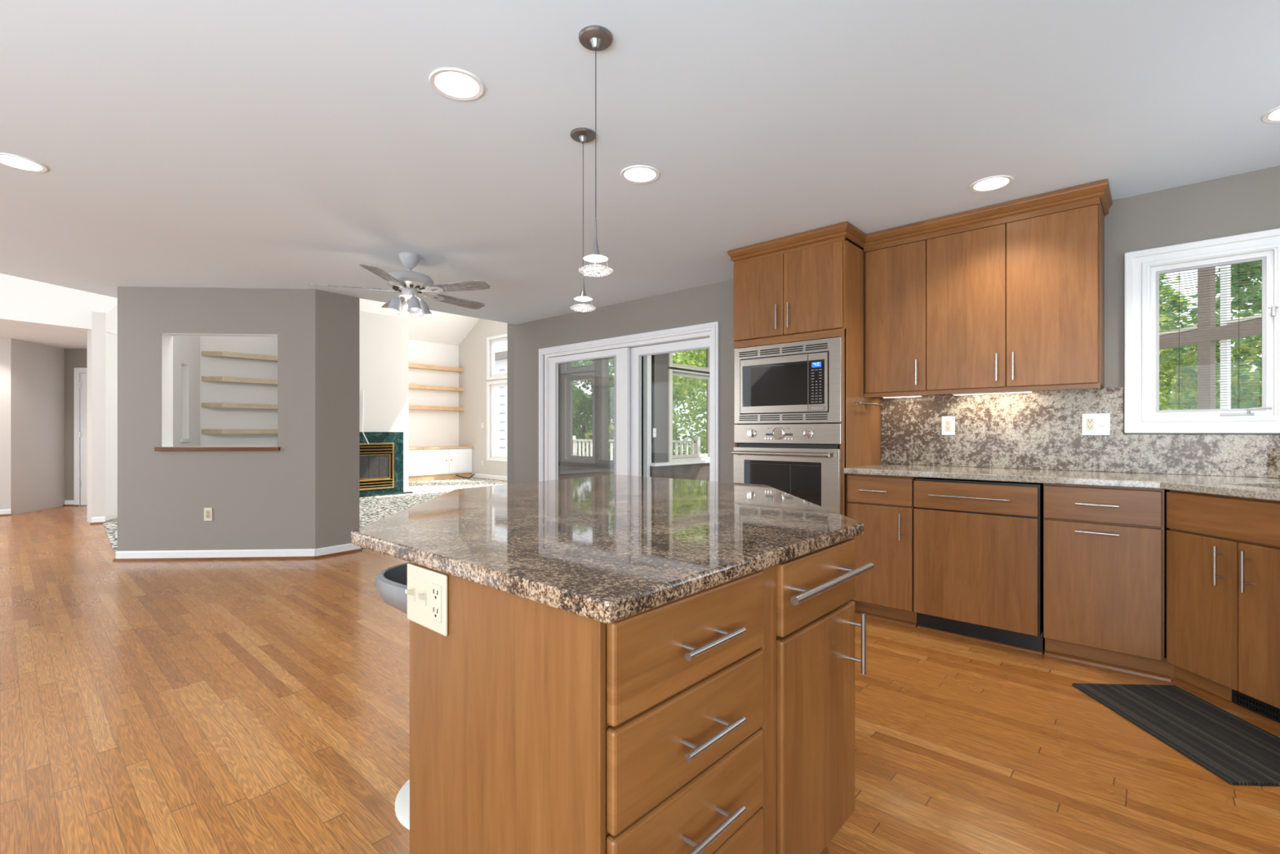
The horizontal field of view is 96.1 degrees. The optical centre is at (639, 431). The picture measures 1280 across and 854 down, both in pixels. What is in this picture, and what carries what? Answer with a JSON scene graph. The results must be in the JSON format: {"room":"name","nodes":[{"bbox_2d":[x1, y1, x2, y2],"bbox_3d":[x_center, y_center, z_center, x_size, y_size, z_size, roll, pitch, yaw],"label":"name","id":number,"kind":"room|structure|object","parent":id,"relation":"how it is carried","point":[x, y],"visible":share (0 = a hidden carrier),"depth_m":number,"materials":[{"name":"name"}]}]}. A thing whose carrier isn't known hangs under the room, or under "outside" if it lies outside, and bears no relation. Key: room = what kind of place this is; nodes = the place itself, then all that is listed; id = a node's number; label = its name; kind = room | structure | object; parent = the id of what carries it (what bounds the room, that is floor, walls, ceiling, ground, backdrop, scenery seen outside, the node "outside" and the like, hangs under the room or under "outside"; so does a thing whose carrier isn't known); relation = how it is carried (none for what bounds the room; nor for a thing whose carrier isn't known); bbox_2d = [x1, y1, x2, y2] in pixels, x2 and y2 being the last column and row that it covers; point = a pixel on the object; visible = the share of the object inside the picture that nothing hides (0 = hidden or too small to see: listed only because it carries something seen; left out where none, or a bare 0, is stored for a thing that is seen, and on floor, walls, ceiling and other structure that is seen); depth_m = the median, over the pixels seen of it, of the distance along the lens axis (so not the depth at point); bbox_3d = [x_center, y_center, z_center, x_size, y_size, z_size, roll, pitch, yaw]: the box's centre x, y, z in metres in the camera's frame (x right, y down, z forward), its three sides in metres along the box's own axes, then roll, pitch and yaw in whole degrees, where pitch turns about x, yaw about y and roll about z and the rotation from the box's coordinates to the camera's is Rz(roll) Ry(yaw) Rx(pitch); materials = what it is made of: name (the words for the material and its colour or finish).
{"room":"kitchen","nodes":[
{"label":"kitchen","id":0,"kind":"room"},
{"bbox_2d":[0,337,10,509],"bbox_3d":[-9.859,-0.075,6.637,0.100,2.430,3.500,0,0,42],"label":"wall","id":1,"kind":"structure","parent":0,"point":[5,343],"depth_m":7.87,"materials":[{"name":"beige paint"}]},
{"bbox_2d":[0,508,12,515],"bbox_3d":[-9.662,1.097,6.728,0.032,0.085,3.120,0,0,42],"label":"baseboard","id":2,"kind":"structure","parent":1,"relation":"attached to","point":[2,512],"depth_m":7.84,"materials":[{"name":"white paint"}]},
{"bbox_2d":[10,337,64,514],"bbox_3d":[-8.825,-0.075,8.384,0.100,2.430,1.012,0,0,-14],"label":"wall","id":3,"kind":"structure","parent":0,"point":[37,370],"depth_m":8.36,"materials":[{"name":"beige paint"}]},
{"bbox_2d":[0,273,117,329],"bbox_3d":[-7.568,-2.765,5.860,0.120,2.990,5.556,0,0,30],"label":"wall","id":4,"kind":"structure","parent":0,"point":[22,300],"depth_m":6.79,"materials":[{"name":"white paint"}]},
{"bbox_2d":[0,320,117,348],"bbox_3d":[-8.817,-1.340,7.281,4.950,0.100,5.850,0,0,42],"label":"ceiling","id":5,"kind":"structure","parent":0,"point":[55,336],"depth_m":7.59,"materials":[{"name":"white paint"}]},
{"bbox_2d":[64,348,87,505],"bbox_3d":[-8.188,-0.075,8.977,1.432,2.430,0.100,0,0,-3],"label":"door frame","id":6,"kind":"structure","parent":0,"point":[73,357],"depth_m":8.89,"materials":[{"name":"beige paint"}]},
{"bbox_2d":[74,367,87,505],"bbox_3d":[-8.280,0.073,8.902,0.920,2.134,0.029,0,0,-3],"label":"door","id":7,"kind":"structure","parent":6,"relation":"attached to","point":[80,373],"depth_m":8.88,"materials":[{"name":"white paint"}]},
{"bbox_2d":[87,311,105,523],"bbox_3d":[-6.844,-0.175,7.256,0.360,2.630,0.170,0,0,42],"label":"wall","id":8,"kind":"structure","parent":0,"point":[96,335],"depth_m":7.15,"materials":[{"name":"beige paint"}]},
{"bbox_2d":[89,516,106,524],"bbox_3d":[-6.720,1.097,7.131,0.146,0.085,0.032,0,0,-30],"label":"baseboard","id":9,"kind":"structure","parent":8,"relation":"attached to","point":[95,520],"depth_m":7.13,"materials":[{"name":"white paint"}]},
{"bbox_2d":[105,304,199,520],"bbox_3d":[-7.556,-0.560,8.982,0.121,3.400,3.470,0,0,-21],"label":"wall","id":10,"kind":"structure","parent":0,"point":[186,349],"depth_m":9.49,"materials":[{"name":"white paint"}]},
{"bbox_2d":[117,286,315,551],"bbox_3d":[-3.787,-0.075,5.210,1.701,2.430,0.130,0,0,-3],"label":"wall","id":11,"kind":"structure","parent":0,"point":[258,500],"depth_m":5.14,"materials":[{"name":"beige paint"}]},
{"bbox_2d":[204,507,212,520],"bbox_3d":[-3.858,0.735,5.134,0.070,0.118,0.009,0,0,-3],"label":"wall outlet","id":12,"kind":"object","parent":11,"relation":"attached to","point":[207,511],"visible":1,"depth_m":5.13,"materials":[{"name":"beige plastic"}]},
{"bbox_2d":[113,548,315,561],"bbox_3d":[-3.782,1.097,5.129,1.721,0.085,0.034,0,0,-3],"label":"baseboard","id":13,"kind":"structure","parent":11,"relation":"attached to","point":[289,553],"depth_m":5.13,"materials":[{"name":"white paint"}]},
{"bbox_2d":[154,446,279,450],"bbox_3d":[-3.772,0.151,5.203,1.060,0.033,0.185,0,0,-3],"label":"sill","id":14,"kind":"structure","parent":11,"relation":"attached to","point":[197,448],"depth_m":5.11,"materials":[{"name":"brown wood"}]},
{"bbox_2d":[161,333,277,447],"bbox_3d":[-3.766,-0.376,5.215,1.012,1.020,0.130,0,0,-3],"label":"window frame","id":15,"kind":"structure","parent":11,"relation":"attached to","point":[166,338],"depth_m":5.19,"materials":[{"name":"white paint"}]},
{"bbox_2d":[102,477,506,553],"bbox_3d":[-3.890,1.133,9.287,9.000,0.010,7.180,0,0,42],"label":"floor","id":16,"kind":"structure","parent":0,"point":[371,508],"depth_m":9.64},
{"bbox_2d":[359,431,413,497],"bbox_3d":[-4.747,0.570,10.279,0.400,1.140,1.230,0,0,42],"label":"fireplace","id":17,"kind":"object","parent":16,"relation":"on","point":[380,460],"visible":0.66,"depth_m":10.52,"materials":[{"name":"green stone"}]},
{"bbox_2d":[408,445,473,481],"bbox_3d":[-5.220,0.742,13.425,0.681,0.773,2.590,0,0,42],"label":"base cabinet","id":18,"kind":"object","parent":16,"relation":"on","point":[431,463],"visible":0.53,"depth_m":13.56,"materials":[{"name":"paint"}]},
{"bbox_2d":[200,336,458,446],"bbox_3d":[-6.585,-0.560,12.534,0.150,3.400,6.050,0,0,42],"label":"wall","id":19,"kind":"structure","parent":0,"point":[426,428],"depth_m":11.43,"materials":[{"name":"white paint"}]},
{"bbox_2d":[201,351,277,361],"bbox_3d":[-7.626,-1.460,11.084,0.240,0.090,1.298,0,0,42],"label":"shelf","id":20,"kind":"object","parent":19,"relation":"attached to","point":[210,353],"visible":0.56,"depth_m":10.95,"materials":[{"name":"brown wood"}]},
{"bbox_2d":[201,376,277,385],"bbox_3d":[-7.626,-0.990,11.084,0.240,0.090,1.298,0,0,42],"label":"shelf","id":21,"kind":"object","parent":19,"relation":"attached to","point":[213,379],"visible":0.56,"depth_m":10.95,"materials":[{"name":"brown wood"}]},
{"bbox_2d":[201,402,277,409],"bbox_3d":[-7.626,-0.500,11.084,0.240,0.090,1.298,0,0,42],"label":"shelf","id":22,"kind":"object","parent":19,"relation":"attached to","point":[215,405],"visible":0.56,"depth_m":10.92,"materials":[{"name":"brown wood"}]},
{"bbox_2d":[201,429,277,433],"bbox_3d":[-7.626,-0.010,11.084,0.240,0.090,1.298,0,0,42],"label":"shelf","id":23,"kind":"object","parent":19,"relation":"attached to","point":[203,431],"visible":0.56,"depth_m":10.92,"materials":[{"name":"brown wood"}]},
{"bbox_2d":[408,363,463,372],"bbox_3d":[-5.388,-1.560,13.576,0.240,0.090,2.600,0,0,42],"label":"floating shelf","id":24,"kind":"object","parent":19,"relation":"attached to","point":[415,366],"visible":0.55,"depth_m":13.92,"materials":[{"name":"brown wood"}]},
{"bbox_2d":[408,384,463,391],"bbox_3d":[-5.388,-1.070,13.576,0.240,0.090,2.600,0,0,42],"label":"floating shelf","id":25,"kind":"object","parent":19,"relation":"attached to","point":[410,386],"visible":0.55,"depth_m":13.92,"materials":[{"name":"brown wood"}]},
{"bbox_2d":[408,404,463,410],"bbox_3d":[-5.388,-0.580,13.576,0.240,0.090,2.600,0,0,42],"label":"floating shelf","id":26,"kind":"object","parent":19,"relation":"attached to","point":[410,406],"visible":0.55,"depth_m":13.88,"materials":[{"name":"brown wood"}]},
{"bbox_2d":[315,288,359,548],"bbox_3d":[-2.868,-0.075,5.408,0.139,2.430,0.423,0,0,36],"label":"wall","id":27,"kind":"structure","parent":0,"point":[336,315],"depth_m":5.34,"materials":[{"name":"beige paint"}]},
{"bbox_2d":[315,542,362,558],"bbox_3d":[-2.803,1.097,5.352,0.032,0.085,0.428,0,0,36],"label":"baseboard","id":28,"kind":"structure","parent":27,"relation":"attached to","point":[339,549],"depth_m":5.33,"materials":[{"name":"white paint"}]},
{"bbox_2d":[359,311,408,490],"bbox_3d":[-5.846,-0.510,11.300,2.600,3.300,1.400,0,0,42],"label":"wall","id":29,"kind":"structure","parent":0,"point":[383,339],"depth_m":10.61,"materials":[{"name":"beige paint"}]},
{"bbox_2d":[359,297,479,345],"bbox_3d":[-5.585,-3.335,8.074,7.600,2.450,11.350,0,0,42],"label":"vault","id":30,"kind":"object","parent":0,"point":[441,327],"depth_m":13.59,"materials":[{"name":"white paint"}]},
{"bbox_2d":[458,318,506,477],"bbox_3d":[-3.387,-1.660,13.627,3.450,5.600,0.150,0,0,42],"label":"wall","id":31,"kind":"structure","parent":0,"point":[473,349],"depth_m":14.06,"materials":[{"name":"beige paint"}]},
{"bbox_2d":[473,473,506,480],"bbox_3d":[-3.131,1.080,13.275,2.620,0.120,0.032,0,0,42],"label":"baseboard","id":32,"kind":"structure","parent":31,"relation":"attached to","point":[476,475],"depth_m":13.64,"materials":[{"name":"white paint"}]},
{"bbox_2d":[486,379,506,461],"bbox_3d":[-3.195,-0.260,13.391,1.190,1.880,0.105,0,0,42],"label":"window","id":33,"kind":"structure","parent":31,"relation":"attached to","point":[500,383],"depth_m":13.71,"materials":[{"name":"white paint"}]},
{"bbox_2d":[486,333,506,380],"bbox_3d":[-3.195,-1.750,13.391,1.190,1.020,0.105,0,0,42],"label":"window","id":34,"kind":"structure","parent":31,"relation":"attached to","point":[493,376],"depth_m":13.69,"materials":[{"name":"white paint"}]},
{"bbox_2d":[506,323,515,484],"bbox_3d":[-1.626,-0.285,8.461,0.120,2.850,2.617,0,0,-2],"label":"wall","id":35,"kind":"structure","parent":0,"point":[510,327],"depth_m":7.15,"materials":[{"name":"beige paint"}]},
{"bbox_2d":[558,355,654,479],"bbox_3d":[-0.743,-0.285,8.960,2.420,2.850,0.140,0,0,42],"label":"wall","id":36,"kind":"structure","parent":0,"point":[564,472],"depth_m":8.82,"materials":[{"name":"beige paint"}]},
{"bbox_2d":[561,369,595,463],"bbox_3d":[-0.935,-0.220,9.076,0.820,1.460,0.105,0,0,42],"label":"window","id":37,"kind":"structure","parent":36,"relation":"in","point":[571,458],"depth_m":9.26,"materials":[{"name":"white paint"}]},
{"bbox_2d":[561,359,595,374],"bbox_3d":[-0.935,-1.175,9.076,0.820,0.510,0.105,0,0,42],"label":"window","id":38,"kind":"structure","parent":36,"relation":"in","point":[592,366],"depth_m":9.10,"materials":[{"name":"white paint"}]},
{"bbox_2d":[558,461,643,470],"bbox_3d":[-0.837,0.510,8.870,2.300,0.060,0.120,0,0,42],"label":"ledge","id":39,"kind":"object","parent":36,"relation":"attached to","point":[560,463],"visible":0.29,"depth_m":8.78,"materials":[{"name":"paint"}]},
{"bbox_2d":[595,358,613,464],"bbox_3d":[-0.420,-0.340,8.586,0.620,1.720,0.115,0,0,42],"label":"window","id":40,"kind":"structure","parent":36,"relation":"in","point":[597,362],"depth_m":8.70,"materials":[{"name":"beige paint"}]},
{"bbox_2d":[0,0,1279,324],"bbox_3d":[-1.504,-1.370,1.955,10.050,0.160,7.700,0,0,42],"label":"ceiling","id":41,"kind":"structure","parent":0,"point":[215,144],"depth_m":2.44,"materials":[{"name":"paint"}]},
{"bbox_2d":[0,152,48,172],"bbox_3d":[-2.973,-1.302,2.751,0.195,0.036,0.195,0,0,42],"label":"recessed light","id":42,"kind":"object","parent":41,"relation":"in","point":[11,159],"visible":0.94,"depth_m":2.77,"materials":[{"name":"white plastic"}]},
{"bbox_2d":[0,155,41,168],"bbox_3d":[-2.973,-1.298,2.751,0.151,0.008,0.151,0,0,42],"label":"diffuser","id":43,"kind":"object","parent":42,"relation":"attached to","point":[13,160],"depth_m":2.76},
{"bbox_2d":[306,252,489,316],"bbox_3d":[-1.673,-1.074,4.239,1.260,0.432,1.239,0,0,42],"label":"ceiling fan","id":44,"kind":"object","parent":41,"relation":"hanging from","point":[410,283],"visible":1,"depth_m":4.13,"materials":[{"name":"silver metal"}]},
{"bbox_2d":[429,67,484,100],"bbox_3d":[-0.679,-1.302,2.133,0.195,0.036,0.195,0,0,42],"label":"recessed light","id":45,"kind":"object","parent":41,"relation":"in","point":[456,82],"visible":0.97,"depth_m":2.13,"materials":[{"name":"white plastic"}]},
{"bbox_2d":[435,71,478,94],"bbox_3d":[-0.679,-1.298,2.133,0.151,0.008,0.151,0,0,42],"label":"diffuser","id":46,"kind":"object","parent":45,"relation":"attached to","point":[452,82],"depth_m":2.14,"materials":[{"name":"plastic"}]},
{"bbox_2d":[569,127,595,306],"bbox_3d":[-0.246,-0.908,2.491,0.113,0.764,0.113,0,0,42],"label":"pendant light","id":47,"kind":"object","parent":41,"relation":"hanging from","point":[581,135],"visible":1,"depth_m":2.48,"materials":[{"name":"grey metal"}]},
{"bbox_2d":[578,25,613,274],"bbox_3d":[-0.145,-0.903,1.879,0.113,0.774,0.113,0,0,42],"label":"pendant light","id":48,"kind":"object","parent":41,"relation":"hanging from","point":[593,37],"visible":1,"depth_m":1.87,"materials":[{"name":"grey metal"}]},
{"bbox_2d":[620,164,659,183],"bbox_3d":[0.000,-1.302,2.876,0.195,0.036,0.195,0,0,42],"label":"recessed light","id":49,"kind":"object","parent":41,"relation":"in","point":[637,172],"visible":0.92,"depth_m":2.88,"materials":[{"name":"white plastic"}]},
{"bbox_2d":[625,167,654,179],"bbox_3d":[0.000,-1.298,2.876,0.151,0.008,0.151,0,0,42],"label":"diffuser","id":50,"kind":"object","parent":49,"relation":"attached to","point":[633,173],"depth_m":2.88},
{"bbox_2d":[969,175,1013,192],"bbox_3d":[1.824,-1.302,2.986,0.195,0.036,0.195,0,0,42],"label":"recessed light","id":51,"kind":"object","parent":41,"relation":"in","point":[991,182],"visible":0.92,"depth_m":2.99,"materials":[{"name":"white plastic"}]},
{"bbox_2d":[974,177,1008,188],"bbox_3d":[1.824,-1.298,2.986,0.151,0.008,0.151,0,0,42],"label":"diffuser","id":52,"kind":"object","parent":51,"relation":"attached to","point":[988,183],"depth_m":2.99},
{"bbox_2d":[1262,106,1279,123],"bbox_3d":[2.624,-1.302,2.293,0.195,0.036,0.195,0,0,42],"label":"recessed light","id":53,"kind":"object","parent":41,"relation":"in","point":[1273,113],"visible":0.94,"depth_m":2.35,"materials":[{"name":"white plastic"}]},
{"bbox_2d":[1270,108,1279,117],"bbox_3d":[2.624,-1.298,2.293,0.151,0.008,0.151,0,0,42],"label":"diffuser","id":54,"kind":"object","parent":53,"relation":"attached to","point":[1274,113],"depth_m":2.34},
{"bbox_2d":[0,505,1279,853],"bbox_3d":[-3.940,1.200,4.144,16.600,0.120,7.700,0,0,42],"label":"floor","id":55,"kind":"structure","parent":0,"point":[255,706],"depth_m":2.17,"materials":[{"name":"brown wood"}]},
{"bbox_2d":[374,562,409,829],"bbox_3d":[-0.554,0.769,1.822,0.489,0.742,0.475,0,0,42],"label":"bar stool","id":56,"kind":"object","parent":55,"relation":"on","point":[391,583],"visible":0.09,"depth_m":1.71,"materials":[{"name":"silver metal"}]},
{"bbox_2d":[409,561,776,853],"bbox_3d":[-0.079,0.698,1.134,0.602,0.884,0.482,0,0,42],"label":"drawer unit","id":57,"kind":"object","parent":55,"relation":"on","point":[535,727],"visible":0.89,"depth_m":0.93,"materials":[{"name":"brown wood"}]},
{"bbox_2d":[404,563,447,635],"bbox_3d":[-0.414,0.318,1.095,0.150,0.112,0.022,0,0,42],"label":"island outlet","id":58,"kind":"object","parent":57,"relation":"attached to","point":[426,592],"visible":1,"depth_m":1.09,"materials":[{"name":"beige plastic"}]},
{"bbox_2d":[431,583,441,622],"bbox_3d":[-0.378,0.318,1.068,0.034,0.068,0.004,0,0,42],"label":"receptacle","id":59,"kind":"object","parent":58,"relation":"attached to","point":[436,588],"depth_m":1.07,"materials":[{"name":"beige plastic"}]},
{"bbox_2d":[351,474,863,623],"bbox_3d":[-0.093,0.240,1.910,1.618,0.030,1.652,0,0,42],"label":"countertop","id":60,"kind":"structure","parent":57,"relation":"on","point":[609,548],"depth_m":1.24,"materials":[{"name":"brown stone"}]},
{"bbox_2d":[727,221,880,600],"bbox_3d":[1.169,-0.072,4.048,0.864,2.425,0.685,0,0,42],"label":"tall cabinet","id":61,"kind":"object","parent":55,"relation":"on","point":[808,285],"visible":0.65,"depth_m":3.74,"materials":[{"name":"brown wood"}]},
{"bbox_2d":[731,423,842,514],"bbox_3d":[1.129,0.324,4.005,0.772,0.752,0.668,0,0,42],"label":"wall oven","id":62,"kind":"object","parent":61,"relation":"in","point":[803,461],"visible":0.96,"depth_m":3.75,"materials":[{"name":"silver metal"}]},
{"bbox_2d":[734,337,842,423],"bbox_3d":[1.091,-0.324,3.963,0.772,0.528,0.421,0,0,42],"label":"microwave","id":63,"kind":"object","parent":61,"relation":"in","point":[800,381],"visible":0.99,"depth_m":3.78,"materials":[{"name":"metal"}]},
{"bbox_2d":[854,400,884,406],"bbox_3d":[1.514,-0.185,3.801,0.063,0.026,0.420,0,0,42],"label":"towel bar","id":64,"kind":"object","parent":61,"relation":"attached to","point":[855,402],"visible":1,"depth_m":3.73,"materials":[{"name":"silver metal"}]},
{"bbox_2d":[776,538,874,853],"bbox_3d":[0.375,0.698,1.621,0.614,0.884,0.914,0,0,42],"label":"island cabinet","id":65,"kind":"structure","parent":55,"relation":"on","point":[815,659],"depth_m":1.25,"materials":[{"name":"brown wood"}]},
{"bbox_2d":[847,473,920,627],"bbox_3d":[1.621,0.699,3.655,0.388,0.882,0.665,0,0,42],"label":"base cabinet","id":66,"kind":"object","parent":55,"relation":"on","point":[884,504],"visible":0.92,"depth_m":3.42,"materials":[{"name":"brown wood"}]},
{"bbox_2d":[844,463,1279,501],"bbox_3d":[1.981,0.239,2.467,2.525,0.034,1.958,0,0,42],"label":"countertop","id":67,"kind":"structure","parent":66,"relation":"on","point":[1255,487],"depth_m":2.82,"materials":[{"name":"stone"}]},
{"bbox_2d":[1267,448,1279,478],"bbox_3d":[3.076,0.150,2.310,0.686,0.141,0.685,0,0,42],"label":"granite ledge","id":68,"kind":"object","parent":67,"relation":"on","point":[1273,454],"visible":1,"depth_m":2.77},
{"bbox_2d":[913,477,1043,654],"bbox_3d":[1.985,0.704,3.311,0.604,0.872,0.640,0,0,42],"label":"dishwasher","id":69,"kind":"object","parent":55,"relation":"on","point":[978,544],"visible":0.98,"depth_m":3.09,"materials":[{"name":"brown wood"}]},
{"bbox_2d":[1043,483,1174,681],"bbox_3d":[2.407,0.699,2.949,0.490,0.882,0.665,0,0,42],"label":"base cabinet","id":70,"kind":"object","parent":55,"relation":"on","point":[1104,546],"visible":0.99,"depth_m":2.73,"materials":[{"name":"brown wood"}]},
{"bbox_2d":[1071,683,1279,786],"bbox_3d":[2.148,1.135,2.212,0.445,0.010,0.734,0,0,3],"label":"floor mat","id":71,"kind":"object","parent":55,"relation":"on","point":[1234,749],"visible":1,"depth_m":2.18,"materials":[{"name":"fabric"}]},
{"bbox_2d":[1166,489,1279,730],"bbox_3d":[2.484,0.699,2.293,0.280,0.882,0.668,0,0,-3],"label":"base cabinet","id":72,"kind":"object","parent":55,"relation":"on","point":[1223,552],"visible":1,"depth_m":2.34,"materials":[{"name":"brown wood"}]},
{"bbox_2d":[1231,688,1279,722],"bbox_3d":[2.460,1.079,2.186,0.008,0.073,0.380,0,0,-3],"label":"vent grille","id":73,"kind":"object","parent":72,"relation":"attached to","point":[1267,713],"depth_m":2.29,"materials":[{"name":"black plastic"}]},
{"bbox_2d":[641,348,709,475],"bbox_3d":[1.094,-0.285,9.300,0.140,2.850,3.100,0,0,42],"label":"wall","id":74,"kind":"structure","parent":0,"point":[660,391],"depth_m":8.30,"materials":[{"name":"beige paint"}]},
{"bbox_2d":[643,355,651,476],"bbox_3d":[0.104,-0.285,8.085,0.070,2.850,0.090,0,0,42],"label":"trim","id":75,"kind":"structure","parent":74,"relation":"attached to","point":[646,359],"depth_m":8.05,"materials":[{"name":"white paint"}]},
{"bbox_2d":[667,366,709,462],"bbox_3d":[0.803,-0.250,8.916,0.120,1.420,1.240,0,0,42],"label":"window","id":76,"kind":"structure","parent":74,"relation":"in","point":[671,458],"depth_m":8.63,"materials":[{"name":"beige paint"}]},
{"bbox_2d":[667,348,709,373],"bbox_3d":[0.803,-1.230,8.916,0.120,0.620,1.240,0,0,42],"label":"window","id":77,"kind":"structure","parent":74,"relation":"in","point":[670,363],"depth_m":8.77,"materials":[{"name":"beige paint"}]},
{"bbox_2d":[649,462,709,480],"bbox_3d":[1.180,0.810,9.223,0.090,0.660,3.100,0,0,42],"label":"wall","id":78,"kind":"structure","parent":0,"point":[700,471],"depth_m":8.57,"materials":[{"name":"paint"}]},
{"bbox_2d":[649,459,709,466],"bbox_3d":[1.195,0.460,9.210,0.130,0.040,3.100,0,0,42],"label":"ledge","id":79,"kind":"object","parent":78,"relation":"on","point":[660,464],"visible":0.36,"depth_m":8.43,"materials":[{"name":"white paint"}]},
{"bbox_2d":[514,165,1279,646],"bbox_3d":[1.076,-0.075,4.692,6.850,2.430,0.140,0,0,42],"label":"wall","id":80,"kind":"structure","parent":0,"point":[1246,202],"depth_m":3.22,"materials":[{"name":"beige paint"}]},
{"bbox_2d":[538,321,719,481],"bbox_3d":[-0.195,0.095,5.814,2.460,2.090,0.170,0,0,42],"label":"door","id":81,"kind":"structure","parent":80,"relation":"in","point":[627,356],"depth_m":5.73,"materials":[{"name":"white paint"}]},
{"bbox_2d":[863,221,926,397],"bbox_3d":[1.712,-0.756,3.762,0.380,1.057,0.386,0,0,42],"label":"upper cabinet","id":82,"kind":"object","parent":80,"relation":"attached to","point":[895,258],"visible":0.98,"depth_m":3.63,"materials":[{"name":"brown wood"}]},
{"bbox_2d":[924,179,1112,395],"bbox_3d":[2.177,-0.756,3.346,0.868,1.057,0.388,0,0,42],"label":"upper cabinet","id":83,"kind":"object","parent":80,"relation":"attached to","point":[1015,289],"visible":1,"depth_m":3.20,"materials":[{"name":"brown wood"}]},
{"bbox_2d":[951,391,1033,395],"bbox_3d":[2.122,-0.239,3.470,0.420,0.018,0.040,0,0,42],"label":"light","id":84,"kind":"object","parent":83,"relation":"attached to","point":[1015,391],"visible":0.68,"depth_m":3.45,"materials":[{"name":"white plastic"}]},
{"bbox_2d":[880,386,1279,477],"bbox_3d":[2.630,-0.013,3.187,2.522,0.467,0.021,0,0,42],"label":"backsplash","id":85,"kind":"structure","parent":80,"relation":"attached to","point":[1037,429],"depth_m":3.39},
{"bbox_2d":[942,416,955,435],"bbox_3d":[2.000,-0.040,3.731,0.078,0.122,0.009,0,0,42],"label":"wall outlet","id":86,"kind":"object","parent":85,"relation":"attached to","point":[948,422],"visible":1,"depth_m":3.73,"materials":[{"name":"white plastic"}]},
{"bbox_2d":[1082,413,1110,435],"bbox_3d":[2.557,-0.043,3.224,0.124,0.122,0.020,0,0,42],"label":"wall outlet","id":87,"kind":"object","parent":85,"relation":"attached to","point":[1095,424],"visible":1,"depth_m":3.23,"materials":[{"name":"white plastic"}]},
{"bbox_2d":[1086,417,1093,430],"bbox_3d":[2.539,-0.043,3.244,0.034,0.068,0.004,0,0,42],"label":"receptacle","id":88,"kind":"object","parent":87,"relation":"attached to","point":[1090,421],"depth_m":3.24,"materials":[{"name":"beige plastic"}]},
{"bbox_2d":[1124,228,1279,433],"bbox_3d":[2.929,-0.486,2.962,0.660,0.987,0.138,0,0,42],"label":"window","id":89,"kind":"structure","parent":80,"relation":"in","point":[1143,268],"depth_m":2.98,"materials":[{"name":"white plastic"}]},
{"bbox_3d":[1.574,1.220,12.229,12.000,0.120,4.100,0,0,42],"label":"deck","id":90,"kind":"object","parent":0,"visible":0},
{"bbox_2d":[573,435,700,460],"bbox_3d":[-0.236,0.615,12.309,3.690,1.050,0.090,0,0,42],"label":"deck railing","id":91,"kind":"object","parent":90,"relation":"on","point":[695,444],"visible":0.17,"depth_m":12.64,"materials":[{"name":"white"}]},
{"label":"outside","id":92,"kind":"structure","parent":0,"visible":0},
{"bbox_3d":[29.456,4.240,40.280,130.000,0.200,80.700,0,0,42],"label":"lawn","id":93,"kind":"structure","parent":92,"visible":0},
{"bbox_2d":[494,351,506,455],"bbox_3d":[-4.983,0.840,18.622,3.900,6.600,0.550,0,0,42],"label":"window","id":94,"kind":"structure","parent":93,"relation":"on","point":[500,357],"depth_m":18.01,"materials":[{"name":"white paint"}]},
{"bbox_2d":[573,359,613,460],"bbox_3d":[-2.159,0.314,21.312,5.930,7.675,5.464,0,0,-36],"label":"leafy tree","id":95,"kind":"object","parent":93,"relation":"on","point":[580,405],"visible":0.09,"depth_m":20.40,"materials":[{"name":"green plant"}]},
{"bbox_2d":[573,361,613,459],"bbox_3d":[-3.355,0.013,26.965,5.930,8.274,5.464,0,0,24],"label":"leafy tree","id":96,"kind":"object","parent":93,"relation":"on","point":[575,382],"visible":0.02,"depth_m":25.83,"materials":[{"name":"green plant"}]},
{"bbox_2d":[581,348,706,459],"bbox_3d":[2.058,0.357,16.121,6.936,7.588,5.614,0,0,17],"label":"leafy tree","id":97,"kind":"object","parent":93,"relation":"on","point":[684,357],"visible":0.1,"depth_m":15.08,"materials":[{"name":"green plant"}]},
{"bbox_2d":[608,358,706,429],"bbox_3d":[0.843,-1.389,27.155,5.930,11.070,5.464,0,0,32],"label":"leafy tree","id":98,"kind":"object","parent":93,"relation":"on","point":[694,394],"visible":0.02,"depth_m":27.11,"materials":[{"name":"green plant"}]},
{"bbox_2d":[1159,275,1197,408],"bbox_3d":[11.971,-0.387,15.650,5.464,9.072,5.930,0,0,-27],"label":"leafy tree","id":99,"kind":"object","parent":93,"relation":"on","point":[1164,300],"visible":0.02,"depth_m":14.17,"materials":[{"name":"green plant"}]},
{"bbox_2d":[1159,260,1261,409],"bbox_3d":[10.342,-0.387,7.359,5.464,9.072,5.930,0,0,-9],"label":"leafy tree","id":100,"kind":"object","parent":93,"relation":"on","point":[1251,405],"visible":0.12,"depth_m":8.37,"materials":[{"name":"green plant"}]},
{"bbox_2d":[1159,273,1261,409],"bbox_3d":[8.267,0.708,10.291,6.936,6.890,5.614,0,0,22],"label":"leafy tree","id":101,"kind":"object","parent":93,"relation":"on","point":[1170,402],"visible":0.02,"depth_m":9.12,"materials":[{"name":"green plant"}]},
{"bbox_2d":[1159,309,1261,409],"bbox_3d":[13.894,0.407,11.969,5.614,7.488,6.936,0,0,-17],"label":"leafy tree","id":102,"kind":"object","parent":93,"relation":"on","point":[1235,370],"visible":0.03,"depth_m":12.28,"materials":[{"name":"green plant"}]},
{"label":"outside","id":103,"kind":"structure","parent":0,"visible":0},
{"bbox_2d":[1159,264,1261,408],"bbox_3d":[4.466,-0.460,4.904,0.200,2.800,3.200,0,0,-3],"label":"porch post","id":104,"kind":"object","parent":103,"point":[1203,403],"visible":0.11,"depth_m":4.50,"materials":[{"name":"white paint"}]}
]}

